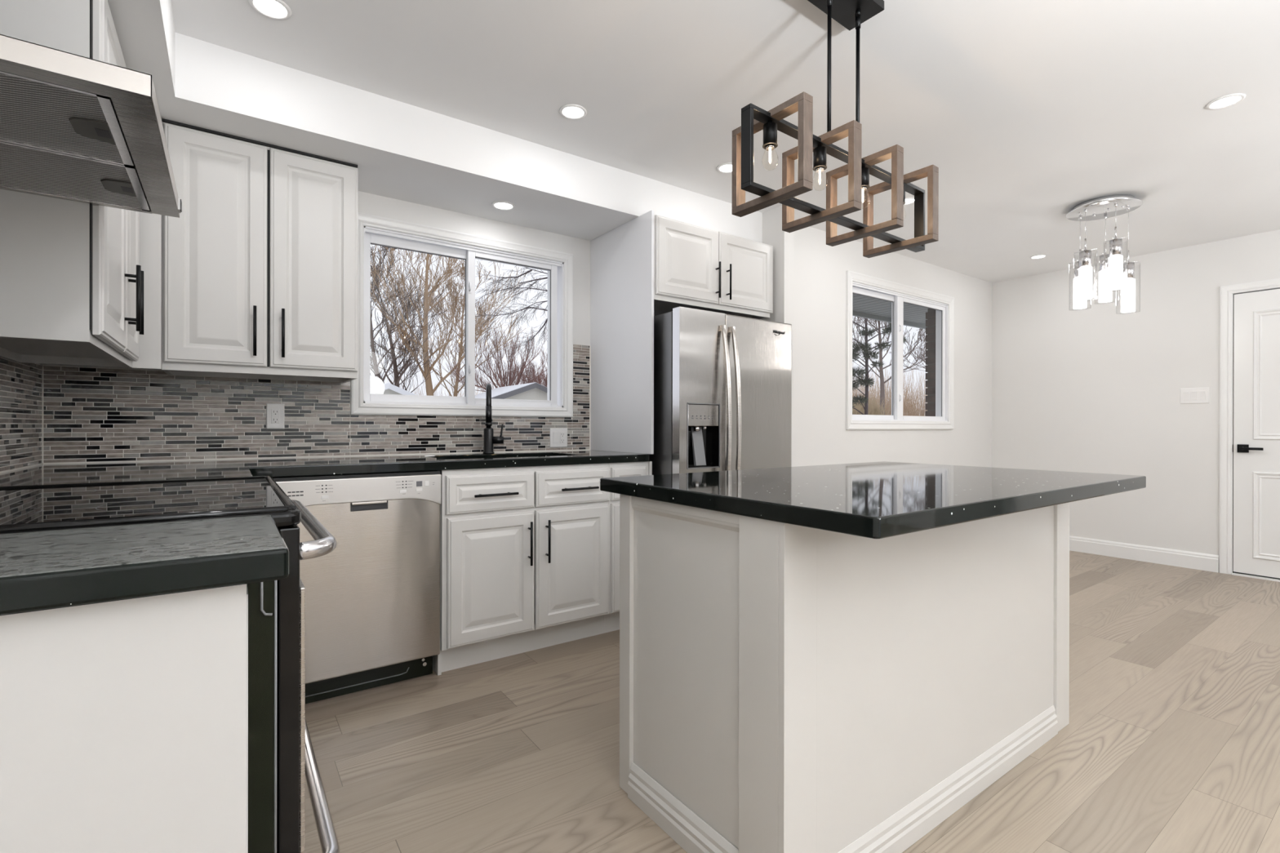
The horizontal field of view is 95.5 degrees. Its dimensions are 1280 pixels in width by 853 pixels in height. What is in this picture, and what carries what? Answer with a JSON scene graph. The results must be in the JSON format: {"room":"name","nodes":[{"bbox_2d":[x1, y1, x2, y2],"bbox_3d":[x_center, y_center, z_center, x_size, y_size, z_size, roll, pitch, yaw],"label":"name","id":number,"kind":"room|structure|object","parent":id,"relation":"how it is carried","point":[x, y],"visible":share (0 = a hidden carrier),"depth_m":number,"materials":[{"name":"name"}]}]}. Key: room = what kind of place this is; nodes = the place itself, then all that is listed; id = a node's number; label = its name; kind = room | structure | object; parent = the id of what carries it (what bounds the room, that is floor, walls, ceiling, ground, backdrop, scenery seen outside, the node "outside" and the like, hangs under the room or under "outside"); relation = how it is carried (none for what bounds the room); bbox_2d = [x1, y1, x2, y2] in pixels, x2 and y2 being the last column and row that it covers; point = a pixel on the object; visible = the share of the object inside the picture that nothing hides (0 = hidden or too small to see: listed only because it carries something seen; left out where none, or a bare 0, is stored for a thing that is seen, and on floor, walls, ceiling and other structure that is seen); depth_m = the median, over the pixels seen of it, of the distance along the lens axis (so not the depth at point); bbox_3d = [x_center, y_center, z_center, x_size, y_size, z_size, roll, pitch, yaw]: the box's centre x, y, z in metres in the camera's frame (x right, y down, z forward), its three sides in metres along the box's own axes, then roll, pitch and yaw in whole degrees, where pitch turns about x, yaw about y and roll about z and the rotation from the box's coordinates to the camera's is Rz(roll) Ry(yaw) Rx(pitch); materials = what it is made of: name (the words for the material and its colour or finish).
{"room":"kitchen","nodes":[
{"label":"kitchen","id":0,"kind":"room"},
{"bbox_2d":[40,191,592,461],"bbox_3d":[-1.005,-0.156,3.220,3.550,2.443,0.180,0,0,-35],"label":"wall","id":1,"kind":"structure","parent":0,"point":[368,203],"depth_m":3.27,"materials":[{"name":"mosaic tile"},{"name":"grout"},{"name":"paint"}]},
{"bbox_2d":[161,118,358,382],"bbox_3d":[-1.591,-0.683,2.473,0.670,0.938,0.357,0,0,-35],"label":"upper cabinet","id":2,"kind":"object","parent":1,"relation":"attached to","point":[260,257],"visible":1,"depth_m":2.34,"materials":[{"name":"paint"}]},
{"bbox_2d":[41,344,591,464],"bbox_3d":[-1.289,-0.178,2.901,2.407,0.645,0.012,0,0,-35],"label":"backsplash","id":3,"kind":"structure","parent":1,"relation":"attached to","point":[91,414],"depth_m":2.56,"materials":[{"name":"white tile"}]},
{"bbox_2d":[266,403,284,428],"bbox_3d":[-1.653,-0.047,2.635,0.070,0.115,0.008,0,0,-35],"label":"wall outlet","id":4,"kind":"object","parent":3,"relation":"attached to","point":[275,412],"visible":1,"depth_m":2.63,"materials":[{"name":"plastic"}]},
{"bbox_2d":[271,408,279,423],"bbox_3d":[-1.652,-0.047,2.633,0.033,0.067,0.004,0,0,-35],"label":"socket","id":5,"kind":"object","parent":4,"relation":"attached to","point":[275,413],"depth_m":2.63,"materials":[{"name":"plastic"}]},
{"bbox_2d":[549,427,567,447],"bbox_3d":[-0.483,0.067,3.464,0.116,0.115,0.010,0,0,-35],"label":"outlet","id":6,"kind":"object","parent":3,"relation":"attached to","point":[558,436],"visible":1,"depth_m":3.46,"materials":[{"name":"plastic"}]},
{"bbox_2d":[560,431,564,443],"bbox_3d":[-0.464,0.067,3.477,0.033,0.067,0.004,0,0,-35],"label":"socket","id":7,"kind":"object","parent":6,"relation":"attached to","point":[562,433],"depth_m":3.47,"materials":[{"name":"plastic"}]},
{"bbox_2d":[351,212,573,417],"bbox_3d":[-0.962,-0.550,3.249,1.215,0.984,0.220,0,0,-35],"label":"window","id":8,"kind":"structure","parent":1,"relation":"in","point":[372,229],"depth_m":3.18,"materials":[{"name":"paint"}]},
{"bbox_2d":[653,214,773,319],"bbox_3d":[0.280,-0.906,3.599,0.923,0.452,0.685,0,0,-35],"label":"upper cabinet","id":9,"kind":"object","parent":1,"relation":"attached to","point":[696,267],"visible":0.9,"depth_m":3.32,"materials":[{"name":"paint"}]},
{"bbox_2d":[107,0,762,242],"bbox_3d":[0.088,-1.261,1.798,3.384,0.225,3.400,0,0,-35],"label":"soffit","id":10,"kind":"structure","parent":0,"point":[400,150],"depth_m":2.51,"materials":[{"name":"paint"}]},
{"bbox_2d":[491,200,515,209],"bbox_3d":[-0.710,-1.147,3.020,0.120,0.006,0.120,0,0,-35],"label":"recessed light","id":11,"kind":"object","parent":10,"relation":"in","point":[501,205],"visible":1,"depth_m":3.01,"materials":[{"name":"plastic"}]},
{"bbox_2d":[170,0,1279,283],"bbox_3d":[2.010,-1.430,1.812,6.935,0.120,6.000,0,0,-35],"label":"ceiling","id":12,"kind":"structure","parent":0,"point":[1028,113],"depth_m":2.36,"materials":[{"name":"paint"}]},
{"bbox_2d":[248,0,291,19],"bbox_3d":[-1.210,-1.372,1.902,0.120,0.006,0.120,0,0,-35],"label":"recessed light","id":13,"kind":"object","parent":12,"relation":"in","point":[273,9],"visible":1,"depth_m":1.91,"materials":[{"name":"plastic"}]},
{"bbox_2d":[559,103,586,119],"bbox_3d":[-0.291,-1.371,2.535,0.120,0.006,0.120,0,0,-35],"label":"recessed light","id":14,"kind":"object","parent":12,"relation":"in","point":[571,111],"visible":1,"depth_m":2.53,"materials":[{"name":"plastic"}]},
{"bbox_2d":[716,162,732,173],"bbox_3d":[0.468,-1.371,3.083,0.120,0.006,0.120,0,0,-35],"label":"recessed light","id":15,"kind":"object","parent":12,"relation":"in","point":[726,167],"visible":0.73,"depth_m":3.08,"materials":[{"name":"plastic"}]},
{"bbox_2d":[732,0,938,257],"bbox_3d":[0.660,-0.999,1.854,0.942,0.745,0.256,0,0,-37],"label":"linear pendant","id":16,"kind":"object","parent":12,"relation":"hanging from","point":[811,150],"visible":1,"depth_m":1.79,"materials":[{"name":"brown wood"}]},
{"bbox_2d":[762,120,777,149],"bbox_3d":[0.365,-0.820,1.629,0.042,0.068,0.042,0,0,-37],"label":"socket","id":17,"kind":"object","parent":16,"relation":"attached to","point":[770,126],"depth_m":1.61,"materials":[{"name":"black metal"}]},
{"bbox_2d":[813,144,826,171],"bbox_3d":[0.547,-0.820,1.769,0.042,0.068,0.042,0,0,-37],"label":"socket","id":18,"kind":"object","parent":16,"relation":"attached to","point":[820,151],"depth_m":1.75,"materials":[{"name":"black metal"}]},
{"bbox_2d":[861,165,869,188],"bbox_3d":[0.733,-0.819,1.911,0.042,0.068,0.042,0,0,-37],"label":"socket","id":19,"kind":"object","parent":16,"relation":"attached to","point":[864,169],"depth_m":1.89,"materials":[{"name":"black metal"}]},
{"bbox_2d":[903,185,905,204],"bbox_3d":[0.914,-0.819,2.050,0.042,0.068,0.042,0,0,-37],"label":"socket","id":20,"kind":"object","parent":16,"relation":"attached to","point":[904,185],"depth_m":2.04,"materials":[{"name":"black metal"}]},
{"bbox_2d":[904,196,914,204],"bbox_3d":[1.618,-1.369,3.532,0.120,0.006,0.120,0,0,-35],"label":"recessed light","id":21,"kind":"object","parent":12,"relation":"in","point":[908,200],"visible":0.5,"depth_m":3.52,"materials":[{"name":"plastic"}]},
{"bbox_2d":[1029,253,1047,258],"bbox_3d":[3.209,-1.367,4.681,0.120,0.006,0.120,0,0,-35],"label":"recessed light","id":22,"kind":"object","parent":12,"relation":"in","point":[1042,255],"visible":1,"depth_m":4.68,"materials":[{"name":"plastic"}]},
{"bbox_2d":[1066,194,1142,314],"bbox_3d":[2.850,-1.030,3.578,0.372,0.678,0.372,0,0,-35],"label":"pendant","id":23,"kind":"object","parent":12,"relation":"hanging from","point":[1113,274],"visible":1,"depth_m":3.53,"materials":[{"name":"silver metal"}]},
{"bbox_2d":[1205,93,1245,109],"bbox_3d":[2.463,-1.366,2.445,0.120,0.006,0.120,0,0,-35],"label":"recessed light","id":24,"kind":"object","parent":12,"relation":"in","point":[1227,100],"visible":1,"depth_m":2.44,"materials":[{"name":"plastic"}]},
{"bbox_2d":[761,204,794,466],"bbox_3d":[0.670,-0.153,3.977,0.090,2.443,0.885,0,0,-35],"label":"wall","id":25,"kind":"structure","parent":0,"point":[782,242],"depth_m":3.63,"materials":[{"name":"paint"}]},
{"bbox_2d":[305,551,1279,852],"bbox_3d":[2.005,1.123,1.815,6.935,0.100,6.000,0,0,-35],"label":"floor","id":26,"kind":"structure","parent":0,"point":[1170,743],"depth_m":1.92,"materials":[{"name":"brown wood"}]},
{"bbox_2d":[0,584,248,852],"bbox_3d":[-0.810,0.629,0.660,0.598,0.880,0.300,0,0,-35],"label":"base cabinet","id":27,"kind":"object","parent":26,"relation":"on","point":[124,723],"visible":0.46,"depth_m":0.65,"materials":[{"name":"wood"}]},
{"bbox_2d":[0,515,288,616],"bbox_3d":[-0.787,0.168,0.663,0.641,0.040,0.330,0,0,-35],"label":"countertop","id":28,"kind":"structure","parent":27,"relation":"on","point":[49,570],"depth_m":0.67,"materials":[{"name":"stone"}]},
{"bbox_2d":[0,475,339,852],"bbox_3d":[-1.054,0.478,1.145,0.744,1.120,0.759,0,0,-35],"label":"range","id":29,"kind":"object","parent":26,"relation":"on","point":[282,755],"visible":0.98,"depth_m":1.00,"materials":[{"name":"black glass"}]},
{"bbox_2d":[0,475,301,534],"bbox_3d":[-1.074,0.155,1.130,0.658,0.036,0.757,0,0,-35],"label":"cooktop","id":30,"kind":"object","parent":29,"relation":"in","point":[55,507],"depth_m":1.07,"materials":[{"name":"black glass"}]},
{"bbox_2d":[271,470,441,703],"bbox_3d":[-1.260,0.626,2.524,0.600,0.876,0.624,0,0,-35],"label":"dishwasher","id":31,"kind":"object","parent":26,"relation":"on","point":[372,602],"visible":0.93,"depth_m":2.30,"materials":[{"name":"silver metal"}]},
{"bbox_2d":[432,463,608,675],"bbox_3d":[-0.665,0.626,2.941,0.850,0.880,0.669,0,0,-35],"label":"base cabinet","id":32,"kind":"object","parent":26,"relation":"on","point":[524,551],"visible":0.94,"depth_m":2.67,"materials":[{"name":"paint"}]},
{"bbox_2d":[0,449,649,486],"bbox_3d":[-0.947,0.166,2.416,2.410,0.040,1.184,0,0,-35],"label":"countertop","id":33,"kind":"structure","parent":32,"relation":"on","point":[88,473],"depth_m":2.25,"materials":[{"name":"stone"}]},
{"bbox_2d":[482,383,503,453],"bbox_3d":[-0.770,-0.040,3.053,0.108,0.371,0.217,0,0,-15],"label":"tap","id":34,"kind":"object","parent":33,"relation":"on","point":[490,440],"visible":1,"depth_m":3.10,"materials":[{"name":"black metal"}]},
{"bbox_2d":[482,427,494,453],"bbox_3d":[-0.814,0.076,3.123,0.060,0.138,0.060,0,0,-15],"label":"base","id":35,"kind":"object","parent":34,"relation":"attached to","point":[489,438],"depth_m":3.10,"materials":[{"name":"black metal"}]},
{"bbox_2d":[590,209,653,475],"bbox_3d":[-0.118,-0.041,3.346,0.016,2.217,0.639,0,0,-35],"label":"end panel","id":36,"kind":"object","parent":26,"relation":"on","point":[622,258],"visible":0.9,"depth_m":3.31,"materials":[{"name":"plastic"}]},
{"bbox_2d":[604,461,648,633],"bbox_3d":[-0.229,0.627,3.274,0.245,0.880,0.631,0,0,-35],"label":"base cabinet","id":37,"kind":"object","parent":26,"relation":"on","point":[611,621],"visible":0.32,"depth_m":2.97,"materials":[{"name":"paint"}]},
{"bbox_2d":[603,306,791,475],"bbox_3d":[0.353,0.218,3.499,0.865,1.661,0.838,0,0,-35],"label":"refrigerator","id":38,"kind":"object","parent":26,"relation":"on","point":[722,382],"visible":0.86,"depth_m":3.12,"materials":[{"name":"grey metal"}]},
{"bbox_2d":[619,493,1069,852],"bbox_3d":[0.741,0.636,1.906,1.534,0.869,0.634,0,0,-35],"label":"kitchen island","id":39,"kind":"object","parent":26,"relation":"on","point":[784,687],"visible":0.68,"depth_m":1.48,"materials":[{"name":"paint"}]},
{"bbox_2d":[600,461,1146,538],"bbox_3d":[0.773,0.181,1.858,1.534,0.039,0.944,0,0,-35],"label":"island countertop","id":40,"kind":"structure","parent":39,"relation":"on","point":[881,500],"depth_m":1.48,"materials":[{"name":"stone"}]},
{"bbox_2d":[793,226,991,467],"bbox_3d":[2.052,-0.151,4.688,3.135,2.443,0.105,0,0,-35],"label":"wall","id":41,"kind":"structure","parent":0,"point":[821,437],"depth_m":4.32,"materials":[{"name":"paint"}]},
{"bbox_2d":[852,293,928,328],"bbox_3d":[2.243,-1.183,5.372,3.836,0.175,0.785,0,0,-35],"label":"eave","id":42,"kind":"object","parent":41,"relation":"attached to","point":[865,307],"visible":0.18,"depth_m":5.73,"materials":[{"name":"grey"}]},
{"bbox_2d":[845,270,954,429],"bbox_3d":[2.098,-0.555,4.707,1.530,1.156,0.125,0,0,-35],"label":"window","id":43,"kind":"structure","parent":41,"relation":"in","point":[898,294],"depth_m":4.68,"materials":[{"name":"paint"}]},
{"bbox_2d":[991,229,1279,573],"bbox_3d":[4.836,-0.145,3.604,0.150,2.443,5.245,0,0,-35],"label":"wall","id":44,"kind":"structure","parent":0,"point":[1096,389],"depth_m":4.70,"materials":[{"name":"paint"}]},
{"bbox_2d":[1069,535,1218,573],"bbox_3d":[3.805,1.011,4.912,0.016,0.125,1.563,0,0,-35],"label":"baseboard","id":45,"kind":"structure","parent":44,"relation":"attached to","point":[1192,560],"depth_m":4.60,"materials":[{"name":"paint"}]},
{"bbox_2d":[1180,386,1209,404],"bbox_3d":[4.183,-0.233,4.385,0.010,0.118,0.163,0,0,-35],"label":"light switch","id":46,"kind":"object","parent":44,"relation":"attached to","point":[1189,395],"visible":1,"depth_m":4.38,"materials":[{"name":"plastic"}]},
{"bbox_2d":[1219,278,1279,582],"bbox_3d":[4.543,0.024,3.880,0.108,2.103,0.963,0,0,-35],"label":"door","id":47,"kind":"structure","parent":44,"relation":"in","point":[1250,442],"depth_m":4.15,"materials":[{"name":"paint"}]},
{"bbox_3d":[-0.718,-0.151,-0.121,0.150,2.443,5.600,0,0,-35],"label":"wall","id":48,"kind":"structure","parent":0,"visible":0},
{"bbox_2d":[0,357,43,473],"bbox_3d":[-1.609,-0.169,1.275,0.012,0.629,2.281,0,0,-35],"label":"backsplash","id":49,"kind":"structure","parent":48,"relation":"attached to","point":[20,383],"depth_m":1.97,"materials":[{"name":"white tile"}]},
{"bbox_2d":[0,0,161,368],"bbox_3d":[-1.794,-0.682,1.855,0.378,0.938,1.129,0,0,-35],"label":"upper cabinet","id":50,"kind":"object","parent":48,"relation":"attached to","point":[81,282],"visible":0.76,"depth_m":1.45,"materials":[{"name":"paint"}]},
{"bbox_2d":[0,34,182,217],"bbox_3d":[-1.220,-0.853,1.135,0.480,0.593,0.708,0,0,-35],"label":"range hood","id":51,"kind":"object","parent":48,"relation":"attached to","point":[73,127],"visible":1,"depth_m":1.11,"materials":[{"name":"silver metal"}]},
{"label":"outside","id":52,"kind":"structure","parent":0,"visible":0},
{"bbox_3d":[12.084,0.608,23.437,32.000,1.920,7.000,0,0,-35],"label":"snowy bank","id":53,"kind":"object","parent":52,"visible":0},
{"bbox_2d":[852,395,891,415],"bbox_3d":[6.368,-0.456,16.918,2.092,0.854,1.482,0,0,-35],"label":"dry grass","id":54,"kind":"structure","parent":53,"relation":"on","point":[874,410],"depth_m":16.64,"materials":[{"name":"beige plant"}]},
{"bbox_2d":[852,316,927,414],"bbox_3d":[8.533,-3.311,21.281,4.907,6.364,3.340,0,0,28],"label":"bare tree","id":55,"kind":"object","parent":53,"relation":"on","point":[882,382],"visible":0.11,"depth_m":21.46,"materials":[{"name":"brown plant"}]},
{"bbox_2d":[888,328,927,370],"bbox_3d":[13.296,-3.464,25.787,4.026,6.679,3.867,0,0,14],"label":"bare tree","id":56,"kind":"object","parent":53,"relation":"on","point":[908,341],"visible":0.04,"depth_m":25.92,"materials":[{"name":"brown plant"}]},
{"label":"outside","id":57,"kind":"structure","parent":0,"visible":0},
{"bbox_2d":[925,308,935,416],"bbox_3d":[3.001,0.226,5.580,0.545,2.690,0.240,0,0,-35],"label":"brick pier","id":58,"kind":"structure","parent":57,"point":[931,314],"depth_m":5.48,"materials":[{"name":"red brick"}]},
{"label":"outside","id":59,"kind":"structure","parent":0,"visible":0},
{"bbox_3d":[-14.557,1.552,36.783,100.000,0.100,69.400,0,0,-35],"label":"ground","id":60,"kind":"structure","parent":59,"visible":0},
{"bbox_2d":[369,382,415,395],"bbox_3d":[-11.114,-0.128,24.850,5.100,3.300,3.240,0,0,-35],"label":"garage","id":61,"kind":"structure","parent":60,"relation":"on","point":[385,388],"depth_m":23.66,"materials":[{"name":"white"}]},
{"bbox_2d":[370,262,439,392],"bbox_3d":[-12.528,-3.388,29.449,7.022,9.836,5.324,0,0,31],"label":"bare tree","id":62,"kind":"object","parent":60,"relation":"on","point":[396,373],"visible":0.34,"depth_m":29.12,"materials":[{"name":"brown plant"}]},
{"bbox_2d":[369,245,451,387],"bbox_3d":[-12.100,-4.346,28.047,6.482,11.773,6.080,0,0,-1],"label":"bare tree","id":63,"kind":"object","parent":60,"relation":"on","point":[378,382],"visible":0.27,"depth_m":27.23,"materials":[{"name":"brown plant"}]},
{"bbox_2d":[370,244,525,395],"bbox_3d":[-9.927,-5.391,27.047,8.385,13.851,7.930,0,0,33],"label":"bare tree","id":64,"kind":"object","parent":60,"relation":"on","point":[429,391],"visible":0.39,"depth_m":28.07,"materials":[{"name":"beige plant"}]},
{"bbox_2d":[386,259,525,396],"bbox_3d":[-10.112,-3.557,29.807,5.903,10.169,7.290,0,0,-35],"label":"bare tree","id":65,"kind":"object","parent":60,"relation":"on","point":[455,386],"visible":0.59,"depth_m":29.26,"materials":[{"name":"beige plant"}]},
{"bbox_2d":[372,369,545,396],"bbox_3d":[-10.831,-0.780,34.135,17.034,4.592,4.607,0,0,-35],"label":"brushwood","id":66,"kind":"object","parent":60,"relation":"on","point":[389,370],"visible":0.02,"depth_m":33.14,"materials":[{"name":"beige plant"}]},
{"bbox_2d":[445,320,547,391],"bbox_3d":[-6.508,-1.878,30.102,6.263,6.907,5.061,0,0,3],"label":"bare tree","id":67,"kind":"object","parent":60,"relation":"on","point":[512,379],"visible":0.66,"depth_m":29.58,"materials":[{"name":"brown plant"}]},
{"bbox_2d":[462,261,547,359],"bbox_3d":[-1.566,-1.396,11.250,3.886,5.911,0.964,0,0,-35],"label":"tree","id":68,"kind":"object","parent":60,"relation":"on","point":[531,270],"visible":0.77,"depth_m":10.78,"materials":[{"name":"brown plant"}]},
{"bbox_2d":[475,382,546,399],"bbox_3d":[-5.720,-0.195,26.839,5.800,3.450,4.240,0,0,-35],"label":"bungalow","id":69,"kind":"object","parent":60,"relation":"on","point":[530,391],"visible":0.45,"depth_m":25.20,"materials":[{"name":"grey"}]},
{"bbox_2d":[512,351,546,386],"bbox_3d":[-5.104,-1.521,32.536,4.430,6.193,4.273,0,0,23],"label":"bare tree","id":70,"kind":"object","parent":60,"relation":"on","point":[530,363],"visible":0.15,"depth_m":32.14,"materials":[{"name":"brown plant"}]},
{"bbox_2d":[852,318,906,414],"bbox_3d":[5.056,-1.233,12.950,1.818,5.600,0.590,0,0,3],"label":"evergreen tree","id":71,"kind":"object","parent":60,"relation":"on","point":[866,352],"visible":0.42,"depth_m":12.93,"materials":[{"name":"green plant"}]},
{"bbox_2d":[852,360,927,416],"bbox_3d":[8.878,-1.043,29.726,24.260,5.202,4.697,0,0,-35],"label":"brushwood","id":72,"kind":"object","parent":60,"relation":"on","point":[908,409],"visible":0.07,"depth_m":32.67,"materials":[{"name":"beige plant"}]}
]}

